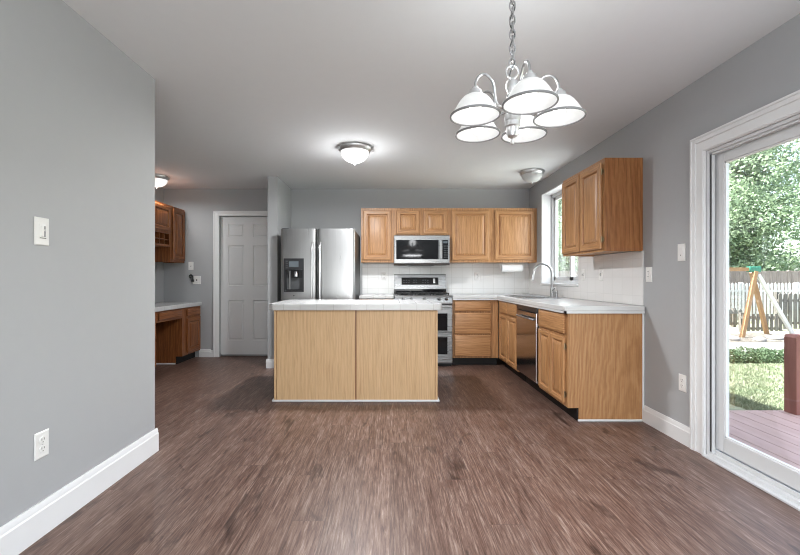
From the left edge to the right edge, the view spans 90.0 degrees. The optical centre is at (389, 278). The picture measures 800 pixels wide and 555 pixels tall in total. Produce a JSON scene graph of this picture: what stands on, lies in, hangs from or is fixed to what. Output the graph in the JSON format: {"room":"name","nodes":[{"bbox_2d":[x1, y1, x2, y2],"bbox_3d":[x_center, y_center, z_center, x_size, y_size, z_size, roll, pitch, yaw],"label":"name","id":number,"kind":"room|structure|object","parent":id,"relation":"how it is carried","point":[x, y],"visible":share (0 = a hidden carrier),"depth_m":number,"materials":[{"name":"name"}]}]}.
{"room":"kitchen","nodes":[
{"label":"kitchen","id":0,"kind":"room"},
{"bbox_2d":[0,0,154,526],"bbox_3d":[-2.475,-0.090,0.210,1.870,2.440,4.820,0,0,0],"label":"wall","id":1,"kind":"structure","parent":0,"point":[77,113],"depth_m":1.93,"materials":[{"name":"grey paint"}]},
{"bbox_2d":[34,216,48,245],"bbox_3d":[-1.532,-0.210,1.765,0.014,0.122,0.073,0,0,0],"label":"light switch","id":2,"kind":"object","parent":1,"relation":"attached to","point":[41,225],"visible":1,"depth_m":1.76,"materials":[{"name":"beige plastic"}]},
{"bbox_2d":[34,428,48,460],"bbox_3d":[-1.535,0.730,1.765,0.009,0.116,0.072,0,0,0],"label":"wall outlet","id":3,"kind":"object","parent":1,"relation":"attached to","point":[41,439],"visible":1,"depth_m":1.76,"materials":[{"name":"beige plastic"}]},
{"bbox_2d":[39,436,45,443],"bbox_3d":[-1.532,0.711,1.765,0.003,0.033,0.033,0,0,0],"label":"receptacle","id":4,"kind":"object","parent":3,"relation":"attached to","point":[42,439],"depth_m":1.76,"materials":[{"name":"beige plastic"}]},
{"bbox_2d":[39,445,45,452],"bbox_3d":[-1.532,0.750,1.765,0.003,0.033,0.033,0,0,0],"label":"receptacle","id":5,"kind":"object","parent":3,"relation":"attached to","point":[42,448],"depth_m":1.76,"materials":[{"name":"beige plastic"}]},
{"bbox_2d":[0,428,158,554],"bbox_3d":[-1.532,1.055,0.218,0.016,0.150,4.836,0,0,0],"label":"baseboard","id":6,"kind":"structure","parent":1,"relation":"attached to","point":[25,529],"depth_m":1.91,"materials":[{"name":"white paint"}]},
{"bbox_2d":[213,211,267,356],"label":"door","id":7,"kind":"structure","parent":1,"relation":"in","point":[244,240],"depth_m":5.83,"materials":[{"name":"white paint"}]},
{"bbox_2d":[155,187,163,302],"bbox_3d":[-3.345,-0.090,4.210,0.130,2.440,3.180,0,0,0],"label":"wall","id":8,"kind":"structure","parent":0,"point":[159,192],"depth_m":5.69,"materials":[{"name":"grey paint"}]},
{"bbox_2d":[155,201,170,246],"bbox_3d":[-3.116,-0.715,4.974,0.322,0.565,0.888,0,0,0],"label":"upper cabinet","id":9,"kind":"object","parent":8,"relation":"attached to","point":[162,211],"visible":0.31,"depth_m":5.24,"materials":[{"name":"brown wood"}]},
{"bbox_2d":[155,206,184,262],"bbox_3d":[-3.116,-0.615,5.608,0.322,0.765,0.375,0,0,0],"label":"upper cabinet","id":10,"kind":"object","parent":8,"relation":"attached to","point":[175,253],"visible":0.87,"depth_m":5.51,"materials":[{"name":"brown wood"}]},
{"bbox_2d":[268,176,290,358],"bbox_3d":[-1.492,-0.090,5.440,0.125,2.440,0.720,0,0,0],"label":"wall","id":11,"kind":"structure","parent":0,"point":[279,192],"depth_m":5.08,"materials":[{"name":"grey paint"}]},
{"bbox_2d":[266,359,273,367],"bbox_3d":[-1.492,1.073,5.072,0.157,0.115,0.016,0,0,0],"label":"baseboard","id":12,"kind":"structure","parent":11,"relation":"attached to","point":[269,362],"depth_m":5.06,"materials":[{"name":"white paint"}]},
{"bbox_2d":[317,229,359,299],"bbox_3d":[-0.887,0.241,5.290,0.912,1.718,0.919,0,0,0],"label":"door","id":13,"kind":"structure","parent":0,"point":[338,250],"depth_m":4.90,"materials":[{"name":"silver metal"}]},
{"bbox_2d":[164,189,528,356],"bbox_3d":[-0.590,-0.090,5.870,5.620,2.440,0.140,0,0,0],"label":"wall","id":14,"kind":"structure","parent":0,"point":[310,208],"depth_m":5.80,"materials":[{"name":"grey paint"}]},
{"bbox_2d":[188,262,192,269],"bbox_3d":[-2.885,-0.190,5.790,0.072,0.116,0.018,0,0,0],"label":"light switch","id":15,"kind":"object","parent":14,"relation":"attached to","point":[190,264],"visible":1,"depth_m":5.79,"materials":[{"name":"beige plastic"}]},
{"bbox_2d":[189,274,200,283],"bbox_3d":[-2.823,0.000,5.783,0.164,0.147,0.032,0,0,0],"label":"phone jack","id":16,"kind":"object","parent":14,"relation":"attached to","point":[195,279],"visible":1,"depth_m":5.79,"materials":[{"name":"beige plastic"}]},
{"bbox_2d":[199,349,210,356],"bbox_3d":[-2.680,1.073,5.792,0.160,0.115,0.016,0,0,0],"label":"baseboard","id":17,"kind":"structure","parent":14,"relation":"attached to","point":[202,352],"depth_m":5.78,"materials":[{"name":"white paint"}]},
{"bbox_2d":[361,208,393,262],"bbox_3d":[-0.173,-0.600,5.634,0.447,0.745,0.326,0,0,0],"label":"upper cabinet","id":18,"kind":"object","parent":14,"relation":"attached to","point":[377,224],"visible":1,"depth_m":5.47,"materials":[{"name":"brown wood"}]},
{"bbox_2d":[394,208,448,234],"bbox_3d":[0.430,-0.777,5.634,0.758,0.390,0.326,0,0,0],"label":"upper cabinet","id":19,"kind":"object","parent":14,"relation":"attached to","point":[407,221],"visible":0.88,"depth_m":5.47,"materials":[{"name":"brown wood"}]},
{"bbox_2d":[394,235,449,265],"bbox_3d":[0.430,-0.386,5.574,0.752,0.408,0.447,0,0,0],"label":"microwave oven","id":20,"kind":"object","parent":19,"relation":"attached to","point":[409,250],"visible":1,"depth_m":5.39,"materials":[{"name":"grey metal"}]},
{"bbox_2d":[362,263,528,293],"bbox_3d":[0.809,-0.007,5.795,2.419,0.438,0.008,0,0,0],"label":"backsplash","id":21,"kind":"structure","parent":14,"relation":"attached to","point":[460,277],"depth_m":5.79,"materials":[{"name":"white tile"}]},
{"bbox_2d":[382,272,386,279],"bbox_3d":[-0.085,-0.042,5.786,0.072,0.116,0.009,0,0,0],"label":"wall outlet","id":22,"kind":"object","parent":21,"relation":"attached to","point":[384,274],"visible":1,"depth_m":5.78,"materials":[{"name":"beige plastic"}]},
{"bbox_2d":[475,272,479,279],"bbox_3d":[1.260,-0.042,5.786,0.072,0.116,0.009,0,0,0],"label":"wall outlet","id":23,"kind":"object","parent":21,"relation":"attached to","point":[477,274],"visible":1,"depth_m":5.78,"materials":[{"name":"beige plastic"}]},
{"bbox_2d":[449,208,536,262],"bbox_3d":[1.413,-0.600,5.634,1.206,0.745,0.326,0,0,0],"label":"upper cabinet","id":24,"kind":"object","parent":14,"relation":"attached to","point":[477,235],"visible":0.93,"depth_m":5.47,"materials":[{"name":"brown wood"}]},
{"bbox_3d":[1.700,-0.176,5.600,0.320,0.098,0.050,0,0,0],"label":"paper towel holder","id":25,"kind":"object","parent":24,"relation":"attached to","visible":0},
{"bbox_2d":[501,264,522,271],"bbox_3d":[1.700,-0.155,5.600,0.280,0.116,0.116,0,0,0],"label":"paper towel roll","id":26,"kind":"object","parent":25,"relation":"hanging from","point":[504,267],"visible":0.94,"depth_m":5.55,"materials":[{"name":"white paper"}]},
{"bbox_2d":[19,356,799,554],"bbox_3d":[-0.590,1.190,1.825,5.620,0.120,8.250,0,0,0],"label":"floor","id":27,"kind":"structure","parent":0,"point":[493,466],"depth_m":2.16,"materials":[{"name":"brown wood"}]},
{"bbox_2d":[155,312,155,365],"bbox_3d":[-3.001,0.757,4.400,0.552,0.743,0.600,0,0,0],"label":"pedestal","id":28,"kind":"object","parent":27,"relation":"on","point":[155,312],"visible":0.13,"depth_m":4.65,"materials":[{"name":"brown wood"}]},
{"bbox_2d":[155,302,201,322],"bbox_3d":[-3.002,0.424,4.939,0.552,0.188,1.717,0,0,0],"label":"countertop","id":29,"kind":"structure","parent":28,"relation":"on","point":[159,306],"depth_m":5.04,"materials":[{"name":"white tile"}]},
{"bbox_2d":[156,306,200,364],"bbox_3d":[-3.001,0.757,5.535,0.552,0.743,0.516,0,0,0],"label":"base cabinet","id":30,"kind":"object","parent":27,"relation":"on","point":[177,340],"visible":0.77,"depth_m":5.29,"materials":[{"name":"brown wood"}]},
{"bbox_2d":[281,228,359,300],"bbox_3d":[-0.887,0.251,5.290,0.912,1.751,0.919,0,0,0],"label":"refrigerator","id":31,"kind":"object","parent":27,"relation":"on","point":[316,264],"visible":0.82,"depth_m":4.90,"materials":[{"name":"grey metal"}]},
{"bbox_2d":[272,310,439,401],"bbox_3d":[-0.315,0.709,4.031,1.542,0.841,0.718,0,0,0],"label":"kitchen island","id":32,"kind":"object","parent":27,"relation":"on","point":[320,355],"visible":0.99,"depth_m":3.69,"materials":[{"name":"brown wood"}]},
{"bbox_2d":[269,300,441,309],"bbox_3d":[-0.322,0.256,4.032,1.591,0.060,0.775,0,0,0],"label":"island countertop","id":33,"kind":"structure","parent":32,"relation":"on","point":[286,304],"depth_m":3.65,"materials":[{"name":"white tile"}]},
{"bbox_2d":[360,298,393,299],"bbox_3d":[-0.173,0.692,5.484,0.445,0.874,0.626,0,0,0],"label":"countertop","id":34,"kind":"structure","parent":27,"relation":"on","point":[393,298],"depth_m":5.19,"materials":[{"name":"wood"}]},
{"bbox_2d":[359,294,393,298],"bbox_3d":[-0.176,0.234,5.473,0.444,0.040,0.635,0,0,0],"label":"countertop","id":35,"kind":"structure","parent":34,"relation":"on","point":[363,296],"depth_m":5.16,"materials":[{"name":"white tile"}]},
{"bbox_2d":[394,274,452,365],"bbox_3d":[0.430,0.530,5.429,0.744,1.195,0.703,0,0,0],"label":"gas range","id":36,"kind":"object","parent":27,"relation":"on","point":[406,286],"visible":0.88,"depth_m":5.17,"materials":[{"name":"grey metal"}]},
{"bbox_2d":[451,298,497,364],"bbox_3d":[1.109,0.692,5.484,0.595,0.874,0.626,0,0,0],"label":"base cabinet","id":37,"kind":"object","parent":27,"relation":"on","point":[474,322],"visible":0.87,"depth_m":5.17,"materials":[{"name":"brown wood"}]},
{"bbox_2d":[499,301,525,381],"bbox_3d":[1.704,0.692,4.795,0.626,0.874,0.785,0,0,0],"label":"base cabinet","id":38,"kind":"object","parent":27,"relation":"on","point":[507,311],"visible":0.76,"depth_m":4.72,"materials":[{"name":"brown wood"}]},
{"bbox_2d":[516,304,546,397],"bbox_3d":[1.682,0.695,4.096,0.655,0.866,0.594,0,0,0],"label":"dishwasher","id":39,"kind":"object","parent":27,"relation":"on","point":[527,317],"visible":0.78,"depth_m":4.05,"materials":[{"name":"silver metal"}]},
{"bbox_2d":[538,309,643,421],"bbox_3d":[1.704,0.692,3.477,0.626,0.874,0.624,0,0,0],"label":"base cabinet","id":40,"kind":"object","parent":27,"relation":"on","point":[591,366],"visible":0.91,"depth_m":3.18,"materials":[{"name":"brown wood"}]},
{"bbox_2d":[449,294,644,313],"bbox_3d":[1.411,0.243,4.471,1.198,0.058,2.638,0,0,0],"label":"countertop","id":41,"kind":"structure","parent":40,"relation":"on","point":[560,304],"depth_m":3.50,"materials":[{"name":"white laminate"}]},
{"bbox_2d":[504,295,557,297],"bbox_3d":[1.680,0.296,4.780,0.420,0.176,0.750,0,0,0],"label":"sink","id":42,"kind":"object","parent":41,"relation":"in","point":[517,296],"visible":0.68,"depth_m":4.76,"materials":[{"name":"silver metal"}]},
{"bbox_2d":[531,263,554,296],"bbox_3d":[1.822,0.009,4.750,0.281,0.409,0.116,0,0,0],"label":"kitchen faucet","id":43,"kind":"object","parent":41,"relation":"on","point":[539,264],"visible":0.98,"depth_m":4.77,"materials":[{"name":"silver metal"}]},
{"bbox_2d":[549,288,553,296],"bbox_3d":[1.935,0.157,4.780,0.056,0.115,0.056,0,0,0],"label":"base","id":44,"kind":"object","parent":43,"relation":"attached to","point":[551,289],"depth_m":4.76,"materials":[{"name":"silver metal"}]},
{"bbox_2d":[63,0,799,188],"bbox_3d":[-0.590,-1.370,1.825,5.620,0.120,8.250,0,0,0],"label":"ceiling","id":45,"kind":"structure","parent":0,"point":[247,92],"depth_m":2.51,"materials":[{"name":"white paint"}]},
{"bbox_2d":[155,174,168,187],"bbox_3d":[-2.975,-1.231,5.100,0.288,0.156,0.288,0,0,0],"label":"ceiling light","id":46,"kind":"object","parent":45,"relation":"attached to","point":[160,180],"visible":0.6,"depth_m":5.04,"materials":[{"name":"white glass"}]},
{"bbox_2d":[338,142,371,164],"bbox_3d":[-0.351,-1.224,3.990,0.334,0.172,0.334,0,0,0],"label":"ceiling light","id":47,"kind":"object","parent":45,"relation":"attached to","point":[352,152],"visible":1,"depth_m":3.89,"materials":[{"name":"white glass"}]},
{"bbox_2d":[450,0,586,144],"bbox_3d":[0.529,-0.934,1.669,0.530,0.750,0.547,0,0,15],"label":"chandelier","id":48,"kind":"object","parent":45,"relation":"hanging from","point":[476,113],"visible":1,"depth_m":1.64,"materials":[{"name":"white glass"}]},
{"bbox_2d":[519,168,544,183],"bbox_3d":[1.725,-1.231,4.860,0.292,0.158,0.292,0,0,0],"label":"ceiling light","id":49,"kind":"object","parent":45,"relation":"attached to","point":[531,175],"visible":1,"depth_m":4.77,"materials":[{"name":"white glass"}]},
{"bbox_2d":[529,13,799,426],"bbox_3d":[2.120,-0.090,1.800,0.200,2.440,8.000,0,0,0],"label":"wall","id":50,"kind":"structure","parent":0,"point":[766,71],"depth_m":2.85,"materials":[{"name":"grey paint"}]},
{"bbox_2d":[540,183,578,286],"bbox_3d":[2.109,-0.521,4.800,0.222,1.207,1.060,0,0,0],"label":"window","id":51,"kind":"structure","parent":50,"relation":"in","point":[550,198],"depth_m":5.28,"materials":[{"name":"white paint"}]},
{"bbox_2d":[529,251,643,305],"bbox_3d":[2.015,-0.007,4.487,0.008,0.438,2.605,0,0,0],"label":"backsplash","id":52,"kind":"structure","parent":50,"relation":"attached to","point":[623,273],"depth_m":3.70,"materials":[{"name":"white tile"}]},
{"bbox_2d":[581,269,584,279],"bbox_3d":[2.001,-0.045,4.155,0.018,0.116,0.072,0,0,0],"label":"light switch","id":53,"kind":"object","parent":52,"relation":"attached to","point":[582,270],"visible":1,"depth_m":4.14,"materials":[{"name":"beige plastic"}]},
{"bbox_2d":[599,268,602,280],"bbox_3d":[2.001,-0.042,3.810,0.018,0.116,0.072,0,0,0],"label":"light switch","id":54,"kind":"object","parent":52,"relation":"attached to","point":[601,269],"visible":1,"depth_m":3.80,"materials":[{"name":"beige plastic"}]},
{"bbox_2d":[562,158,642,255],"bbox_3d":[1.854,-0.596,3.575,0.326,0.745,0.767,0,0,0],"label":"upper cabinet","id":55,"kind":"object","parent":50,"relation":"attached to","point":[602,203],"visible":1,"depth_m":3.20,"materials":[{"name":"brown wood"}]},
{"bbox_2d":[646,267,651,281],"bbox_3d":[2.015,-0.035,3.115,0.009,0.116,0.072,0,0,0],"label":"wall outlet","id":56,"kind":"object","parent":50,"relation":"attached to","point":[648,269],"visible":1,"depth_m":3.11,"materials":[{"name":"beige plastic"}]},
{"bbox_2d":[643,405,689,447],"bbox_3d":[2.011,1.065,2.913,0.016,0.130,0.505,0,0,0],"label":"baseboard","id":57,"kind":"structure","parent":50,"relation":"attached to","point":[672,428],"depth_m":2.89,"materials":[{"name":"white paint"}]},
{"bbox_2d":[678,243,685,260],"bbox_3d":[2.014,-0.184,2.768,0.009,0.120,0.072,0,0,0],"label":"light switch","id":58,"kind":"object","parent":50,"relation":"attached to","point":[681,247],"visible":1,"depth_m":2.75,"materials":[{"name":"beige plastic"}]},
{"bbox_2d":[679,374,686,392],"bbox_3d":[2.015,0.717,2.758,0.009,0.116,0.072,0,0,0],"label":"wall outlet","id":59,"kind":"object","parent":50,"relation":"attached to","point":[682,378],"visible":1,"depth_m":2.75,"materials":[{"name":"beige plastic"}]},
{"bbox_2d":[690,90,799,510],"bbox_3d":[2.066,0.103,1.627,0.152,2.053,2.071,0,0,0],"label":"door","id":60,"kind":"structure","parent":50,"relation":"in","point":[709,170],"depth_m":2.51,"materials":[{"name":"white paint"}]},
{"bbox_2d":[729,320,799,409],"bbox_3d":[81.260,1.830,50.000,157.480,0.200,220.000,0,0,0],"label":"ground","id":61,"kind":"structure","parent":0,"point":[731,329],"depth_m":13.19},
{"bbox_2d":[558,198,577,276],"bbox_3d":[9.400,-2.065,20.995,5.139,7.700,4.488,0,0,43],"label":"leafy tree","id":62,"kind":"object","parent":61,"relation":"on","point":[565,262],"visible":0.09,"depth_m":20.45,"materials":[{"name":"green plant"}]},
{"bbox_2d":[558,212,577,269],"bbox_3d":[13.494,-3.720,32.349,7.373,11.007,8.128,0,0,-16],"label":"leafy tree","id":63,"kind":"object","parent":61,"relation":"on","point":[559,216],"visible":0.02,"depth_m":30.18,"materials":[{"name":"green plant"}]},
{"bbox_2d":[558,270,799,319],"bbox_3d":[18.030,0.685,16.461,32.060,2.090,0.162,0,0,0],"label":"fence","id":64,"kind":"object","parent":61,"relation":"on","point":[788,276],"visible":0.03,"depth_m":16.38,"materials":[{"name":"white wood"}]},
{"bbox_2d":[561,282,799,321],"bbox_3d":[18.500,0.925,15.761,27.000,1.610,0.162,0,0,0],"label":"picket fence","id":65,"kind":"object","parent":61,"relation":"on","point":[741,290],"visible":0.14,"depth_m":15.68,"materials":[{"name":"white paint"}]},
{"bbox_2d":[729,308,741,326],"bbox_3d":[11.430,1.390,14.461,2.460,0.680,0.162,0,0,0],"label":"picket fence","id":66,"kind":"object","parent":61,"relation":"on","point":[733,312],"visible":0.19,"depth_m":14.38,"materials":[{"name":"grey wood"}]},
{"bbox_2d":[729,342,783,353],"bbox_3d":[22.750,1.722,10.025,34.500,0.015,1.750,0,0,0],"label":"path","id":67,"kind":"object","parent":61,"relation":"on","point":[771,345],"depth_m":10.32,"materials":[{"name":"concrete"}]},
{"bbox_2d":[729,363,783,409],"bbox_3d":[6.799,1.710,6.296,4.255,0.088,3.464,0,0,0],"label":"grass","id":68,"kind":"structure","parent":61,"relation":"on","point":[757,380],"depth_m":6.33,"materials":[{"name":"green plant"}]},
{"bbox_2d":[729,346,783,363],"bbox_3d":[8.338,1.621,8.357,5.109,0.484,0.686,0,0,0],"label":"hedge","id":69,"kind":"object","parent":61,"relation":"on","point":[761,355],"visible":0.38,"depth_m":8.22,"materials":[{"name":"green plant"}]},
{"bbox_2d":[739,313,782,331],"bbox_3d":[12.095,1.415,13.061,1.290,0.630,0.162,0,0,0],"label":"picket fence","id":70,"kind":"object","parent":61,"relation":"on","point":[753,317],"visible":0.67,"depth_m":12.98,"materials":[{"name":"grey wood"}]},
{"bbox_2d":[729,410,799,468],"bbox_3d":[3.381,1.452,1.190,2.458,0.555,4.780,0,0,0],"label":"deck","id":71,"kind":"object","parent":61,"relation":"on","point":[775,433],"visible":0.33,"depth_m":3.08,"materials":[{"name":"wood"}]},
{"bbox_2d":[784,334,799,414],"bbox_3d":[3.555,0.830,3.500,0.110,0.690,0.110,0,0,0],"label":"post","id":72,"kind":"object","parent":71,"relation":"on","point":[791,341],"visible":1,"depth_m":3.48,"materials":[{"name":"red wood"}]},
{"bbox_2d":[729,139,799,270],"bbox_3d":[18.570,-4.203,21.784,7.946,11.974,7.598,0,0,18],"label":"leafy tree","id":73,"kind":"object","parent":61,"relation":"on","point":[749,223],"visible":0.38,"depth_m":19.36,"materials":[{"name":"green plant"}]},
{"bbox_2d":[729,333,799,341],"bbox_3d":[22.750,1.720,11.760,34.500,0.020,1.680,0,0,0],"label":"garden bed","id":74,"kind":"object","parent":61,"relation":"on","point":[748,337],"depth_m":11.90,"materials":[{"name":"soil"}]},
{"bbox_2d":[729,336,739,340],"bbox_3d":[9.609,1.654,11.242,0.394,0.112,0.367,0,0,-43],"label":"garden stone","id":75,"kind":"object","parent":74,"relation":"on","point":[732,338],"visible":0.67,"depth_m":11.11,"materials":[{"name":"white stone"}]},
{"bbox_2d":[752,337,766,341],"bbox_3d":[10.192,1.654,11.040,0.311,0.112,0.298,0,0,-42],"label":"garden stone","id":76,"kind":"object","parent":74,"relation":"on","point":[759,339],"visible":1,"depth_m":10.96,"materials":[{"name":"white stone"}]},
{"bbox_2d":[729,267,794,337],"bbox_3d":[9.726,0.700,11.751,4.781,2.130,1.881,0,0,0],"label":"swing set","id":77,"kind":"object","parent":74,"relation":"on","point":[753,288],"visible":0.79,"depth_m":11.73,"materials":[{"name":"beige wood"}]},
{"bbox_2d":[766,335,784,339],"bbox_3d":[11.039,1.654,11.400,0.517,0.112,0.403,0,0,0],"label":"garden stone","id":78,"kind":"object","parent":74,"relation":"on","point":[773,337],"visible":0.88,"depth_m":11.28,"materials":[{"name":"white stone"}]},
{"bbox_2d":[774,292,799,330],"bbox_3d":[15.525,1.085,13.461,5.050,1.290,0.162,0,0,0],"label":"picket fence","id":79,"kind":"object","parent":61,"relation":"on","point":[777,295],"visible":0.76,"depth_m":13.38,"materials":[{"name":"grey wood"}]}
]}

